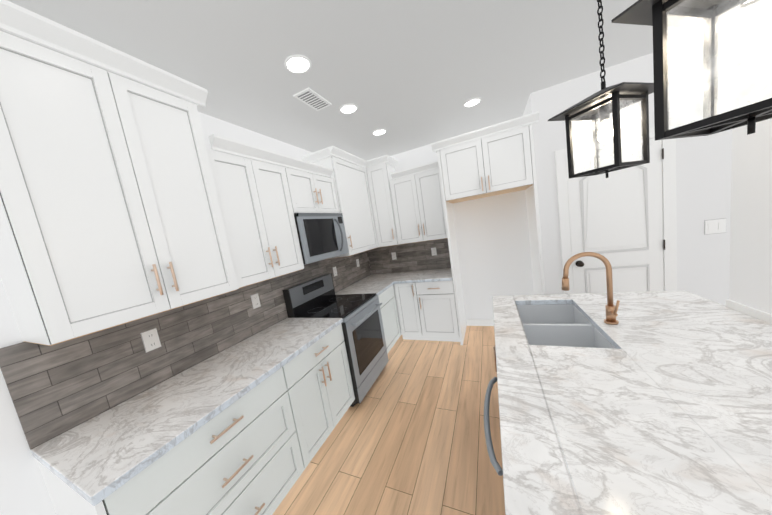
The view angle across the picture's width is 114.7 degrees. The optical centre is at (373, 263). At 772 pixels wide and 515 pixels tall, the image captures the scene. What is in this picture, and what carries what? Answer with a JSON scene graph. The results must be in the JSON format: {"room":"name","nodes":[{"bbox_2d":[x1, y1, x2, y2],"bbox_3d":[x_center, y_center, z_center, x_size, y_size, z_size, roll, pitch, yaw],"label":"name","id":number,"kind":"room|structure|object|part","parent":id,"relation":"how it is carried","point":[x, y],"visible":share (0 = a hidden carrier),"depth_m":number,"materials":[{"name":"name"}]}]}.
{"room":"kitchen","nodes":[
{"label":"kitchen","id":0,"kind":"room"},
{"bbox_2d":[0,112,323,514],"bbox_3d":[-1.702,0.402,0.996,0.150,2.740,7.704,-6,8,26],"label":"wall","id":1,"kind":"structure","parent":0,"point":[23,489],"depth_m":1.08,"materials":[{"name":"white paint"}]},
{"bbox_2d":[0,0,446,345],"bbox_3d":[-0.298,-0.637,2.273,1.446,1.254,3.592,-6,8,26],"label":"upper cabinet","id":2,"kind":"object","parent":1,"relation":"attached to","point":[123,200],"visible":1,"depth_m":1.20,"materials":[{"name":"white wood"}]},
{"bbox_3d":[-0.372,-1.089,2.216,1.444,0.330,3.590,-6,8,26],"label":"crown","id":3,"kind":"part","parent":2,"relation":"part of","materials":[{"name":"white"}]},
{"bbox_2d":[294,213,348,263],"bbox_3d":[-0.620,-0.278,2.656,0.450,0.472,0.761,-6,8,26],"label":"over-the-range microwave","id":4,"kind":"object","parent":2,"relation":"attached to","point":[321,236],"visible":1,"depth_m":2.48,"materials":[{"name":"silver metal"}]},
{"bbox_2d":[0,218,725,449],"bbox_3d":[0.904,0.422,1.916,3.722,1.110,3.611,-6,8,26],"label":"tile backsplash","id":5,"kind":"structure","parent":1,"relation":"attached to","point":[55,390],"depth_m":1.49,"materials":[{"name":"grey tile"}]},
{"bbox_2d":[140,327,161,352],"bbox_3d":[-1.348,0.466,1.504,0.009,0.126,0.080,-6,8,26],"label":"outlet","id":6,"kind":"object","parent":5,"relation":"attached to","point":[150,337],"depth_m":1.50,"materials":[{"name":"white plastic"}]},
{"bbox_2d":[250,292,260,309],"bbox_3d":[-1.034,0.332,2.182,0.009,0.126,0.080,-6,8,26],"label":"outlet","id":7,"kind":"object","parent":5,"relation":"attached to","point":[255,297],"depth_m":2.18,"materials":[{"name":"grey plastic"}]},
{"bbox_2d":[332,266,337,276],"bbox_3d":[-0.509,0.108,3.318,0.009,0.126,0.080,-6,8,26],"label":"outlet","id":8,"kind":"object","parent":5,"relation":"attached to","point":[334,268],"depth_m":3.31,"materials":[{"name":"grey plastic"}]},
{"bbox_2d":[355,258,359,267],"bbox_3d":[-0.238,-0.008,3.903,0.009,0.126,0.080,-6,8,26],"label":"outlet","id":9,"kind":"object","parent":5,"relation":"attached to","point":[357,261],"depth_m":3.89,"materials":[{"name":"grey plastic"}]},
{"bbox_2d":[391,252,396,259],"bbox_3d":[0.344,-0.122,4.072,0.080,0.126,0.009,-6,8,26],"label":"outlet","id":10,"kind":"object","parent":5,"relation":"attached to","point":[393,254],"depth_m":4.07,"materials":[{"name":"grey plastic"}]},
{"bbox_2d":[430,247,437,255],"bbox_3d":[0.933,-0.181,3.788,0.080,0.126,0.009,-6,8,26],"label":"outlet","id":11,"kind":"object","parent":5,"relation":"attached to","point":[433,250],"depth_m":3.79,"materials":[{"name":"grey plastic"}]},
{"bbox_2d":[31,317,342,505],"bbox_3d":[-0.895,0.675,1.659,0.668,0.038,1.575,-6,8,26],"label":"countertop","id":12,"kind":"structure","parent":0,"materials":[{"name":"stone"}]},
{"bbox_2d":[0,0,733,165],"bbox_3d":[1.013,-1.286,-0.594,6.700,0.100,7.704,-6,8,26],"label":"ceiling","id":13,"kind":"structure","parent":0,"point":[407,75],"depth_m":1.63,"materials":[{"name":"white paint"}]},
{"bbox_2d":[284,54,310,73],"bbox_3d":[-0.474,-1.259,1.564,0.166,0.014,0.166,-6,8,26],"label":"recessed light","id":14,"kind":"object","parent":13,"relation":"in","point":[298,64],"visible":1,"depth_m":1.56,"materials":[{"name":"white plastic"}]},
{"bbox_2d":[293,87,331,110],"bbox_3d":[-0.478,-1.307,1.982,0.150,0.011,0.300,-6,8,26],"label":"ceiling vent","id":15,"kind":"object","parent":13,"relation":"in","point":[308,96],"visible":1,"depth_m":1.96,"materials":[{"name":"white metal"}]},
{"bbox_2d":[339,103,357,113],"bbox_3d":[-0.218,-1.379,2.205,0.166,0.014,0.166,-6,8,26],"label":"recessed light","id":16,"kind":"object","parent":13,"relation":"in","point":[350,108],"visible":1,"depth_m":2.20,"materials":[{"name":"white plastic"}]},
{"bbox_2d":[372,129,385,135],"bbox_3d":[0.072,-1.502,2.830,0.166,0.014,0.166,-6,8,26],"label":"recessed light","id":17,"kind":"object","parent":13,"relation":"in","point":[377,132],"visible":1,"depth_m":2.83,"materials":[{"name":"white plastic"}]},
{"bbox_2d":[463,98,480,106],"bbox_3d":[0.988,-1.604,2.465,0.166,0.014,0.166,-6,8,26],"label":"recessed light","id":18,"kind":"object","parent":13,"relation":"in","point":[472,102],"visible":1,"depth_m":2.46,"materials":[{"name":"white plastic"}]},
{"bbox_2d":[548,0,669,178],"bbox_3d":[0.987,-0.902,1.066,0.290,1.044,0.290,-11,7,-16],"label":"pendant lantern","id":19,"kind":"object","parent":13,"relation":"hanging from","point":[603,103],"visible":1,"depth_m":1.06,"materials":[{"name":"black metal"}]},
{"bbox_3d":[1.043,-0.555,1.109,0.172,0.244,0.172,-11,7,-16],"label":"glass","id":20,"kind":"part","parent":19,"relation":"part of","materials":[{"name":"white"}]},
{"bbox_2d":[611,0,771,140],"bbox_3d":[0.702,-0.781,0.449,0.290,1.044,0.290,-11,7,-14],"label":"pendant lantern","id":21,"kind":"object","parent":13,"relation":"hanging from","point":[752,34],"visible":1,"depth_m":0.54,"materials":[{"name":"black metal"}]},
{"bbox_3d":[0.757,-0.434,0.492,0.172,0.244,0.172,-11,7,-14],"label":"glass","id":22,"kind":"part","parent":21,"relation":"part of","materials":[{"name":"white"}]},
{"bbox_2d":[272,326,504,514],"bbox_3d":[1.459,1.497,-0.250,6.700,0.100,7.704,-6,8,26],"label":"floor","id":23,"kind":"structure","parent":0,"point":[406,436],"depth_m":1.87,"materials":[{"name":"brown wood"}]},
{"bbox_2d":[36,285,400,514],"bbox_3d":[-0.395,0.942,2.622,0.684,0.873,3.604,-6,8,26],"label":"base cabinet","id":24,"kind":"object","parent":23,"relation":"on","point":[253,451],"visible":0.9,"depth_m":1.36,"materials":[{"name":"white wood"}]},
{"bbox_2d":[31,268,452,505],"bbox_3d":[-0.125,0.460,2.402,1.446,0.038,3.615,-6,8,26],"label":"countertop","id":25,"kind":"structure","parent":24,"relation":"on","point":[96,460],"depth_m":1.25,"materials":[{"name":"stone"}]},
{"bbox_2d":[282,273,387,406],"bbox_3d":[-0.324,0.752,2.723,0.738,1.198,0.762,-6,8,26],"label":"range","id":26,"kind":"object","parent":23,"relation":"on","point":[363,332],"visible":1,"depth_m":2.56,"materials":[{"name":"silver metal"}]},
{"bbox_2d":[393,280,459,341],"bbox_3d":[0.831,0.622,3.622,0.820,0.873,0.692,-6,8,26],"label":"base cabinet","id":27,"kind":"object","parent":23,"relation":"on","point":[426,310],"visible":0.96,"depth_m":3.34,"materials":[{"name":"white painted wood"},{"name":"champagne bronze"}]},
{"bbox_2d":[431,111,544,344],"bbox_3d":[1.497,-0.271,3.128,1.073,2.533,0.708,-6,8,26],"label":"cabinet","id":28,"kind":"object","parent":23,"relation":"on","point":[497,164],"visible":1,"depth_m":2.77,"materials":[{"name":"white wood"}]},
{"bbox_2d":[492,290,771,514],"bbox_3d":[1.214,0.834,1.077,1.193,0.952,1.986,-6,8,26],"label":"kitchen island","id":29,"kind":"object","parent":23,"relation":"on","point":[655,403],"visible":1,"depth_m":0.83,"materials":[{"name":"white stone"}]},
{"bbox_2d":[484,377,502,475],"bbox_3d":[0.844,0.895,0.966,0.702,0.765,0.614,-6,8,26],"label":"handle","id":30,"kind":"object","parent":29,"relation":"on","point":[492,456],"visible":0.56,"depth_m":0.99,"materials":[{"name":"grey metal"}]},
{"bbox_2d":[562,252,619,324],"bbox_3d":[1.208,0.142,1.378,0.245,0.412,0.106,-6,8,26],"label":"faucet","id":31,"kind":"object","parent":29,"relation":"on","point":[611,309],"visible":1,"depth_m":1.36,"materials":[{"name":"brown metal"}]},
{"bbox_2d":[330,268,452,297],"bbox_3d":[0.360,0.253,3.450,1.446,0.038,1.269,-6,8,26],"label":"countertop","id":32,"kind":"structure","parent":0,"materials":[{"name":"stone"}]},
{"bbox_2d":[360,127,533,318],"bbox_3d":[1.010,-0.381,3.815,2.415,2.740,0.150,-6,8,26],"label":"wall","id":33,"kind":"structure","parent":0,"point":[492,237],"depth_m":3.48,"materials":[{"name":"white paint"}]},
{"bbox_2d":[466,319,493,325],"bbox_3d":[2.077,1.345,-0.651,4.918,0.100,7.553,-6,8,26],"label":"baseboard","id":34,"kind":"structure","parent":33,"relation":"attached to","point":[479,322],"depth_m":3.69,"materials":[{"name":"white wood"}]},
{"bbox_2d":[523,26,733,305],"bbox_3d":[3.812,-0.619,2.104,4.135,2.740,0.805,-6,8,26],"label":"wall","id":35,"kind":"structure","parent":0,"point":[703,175],"depth_m":2.17,"materials":[{"name":"white paint"}]},
{"bbox_2d":[555,123,676,293],"bbox_3d":[2.345,-0.109,2.383,0.840,2.129,0.088,-6,8,26],"label":"door","id":36,"kind":"structure","parent":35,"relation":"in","point":[623,221],"depth_m":2.35,"materials":[{"name":"white painted wood"},{"name":"black metal"}]},
{"bbox_2d":[704,218,725,234],"bbox_3d":[2.931,-0.316,2.115,0.126,0.126,0.009,-6,8,26],"label":"switch plate","id":37,"kind":"object","parent":35,"relation":"attached to","point":[714,226],"depth_m":2.12,"materials":[{"name":"grey plastic"}]},
{"bbox_2d":[729,0,771,313],"bbox_3d":[0.760,0.287,-1.279,0.130,2.740,5.715,-6,8,26],"label":"wall","id":38,"kind":"structure","parent":0,"point":[751,240],"depth_m":1.18,"materials":[{"name":"white paint"}]}
]}

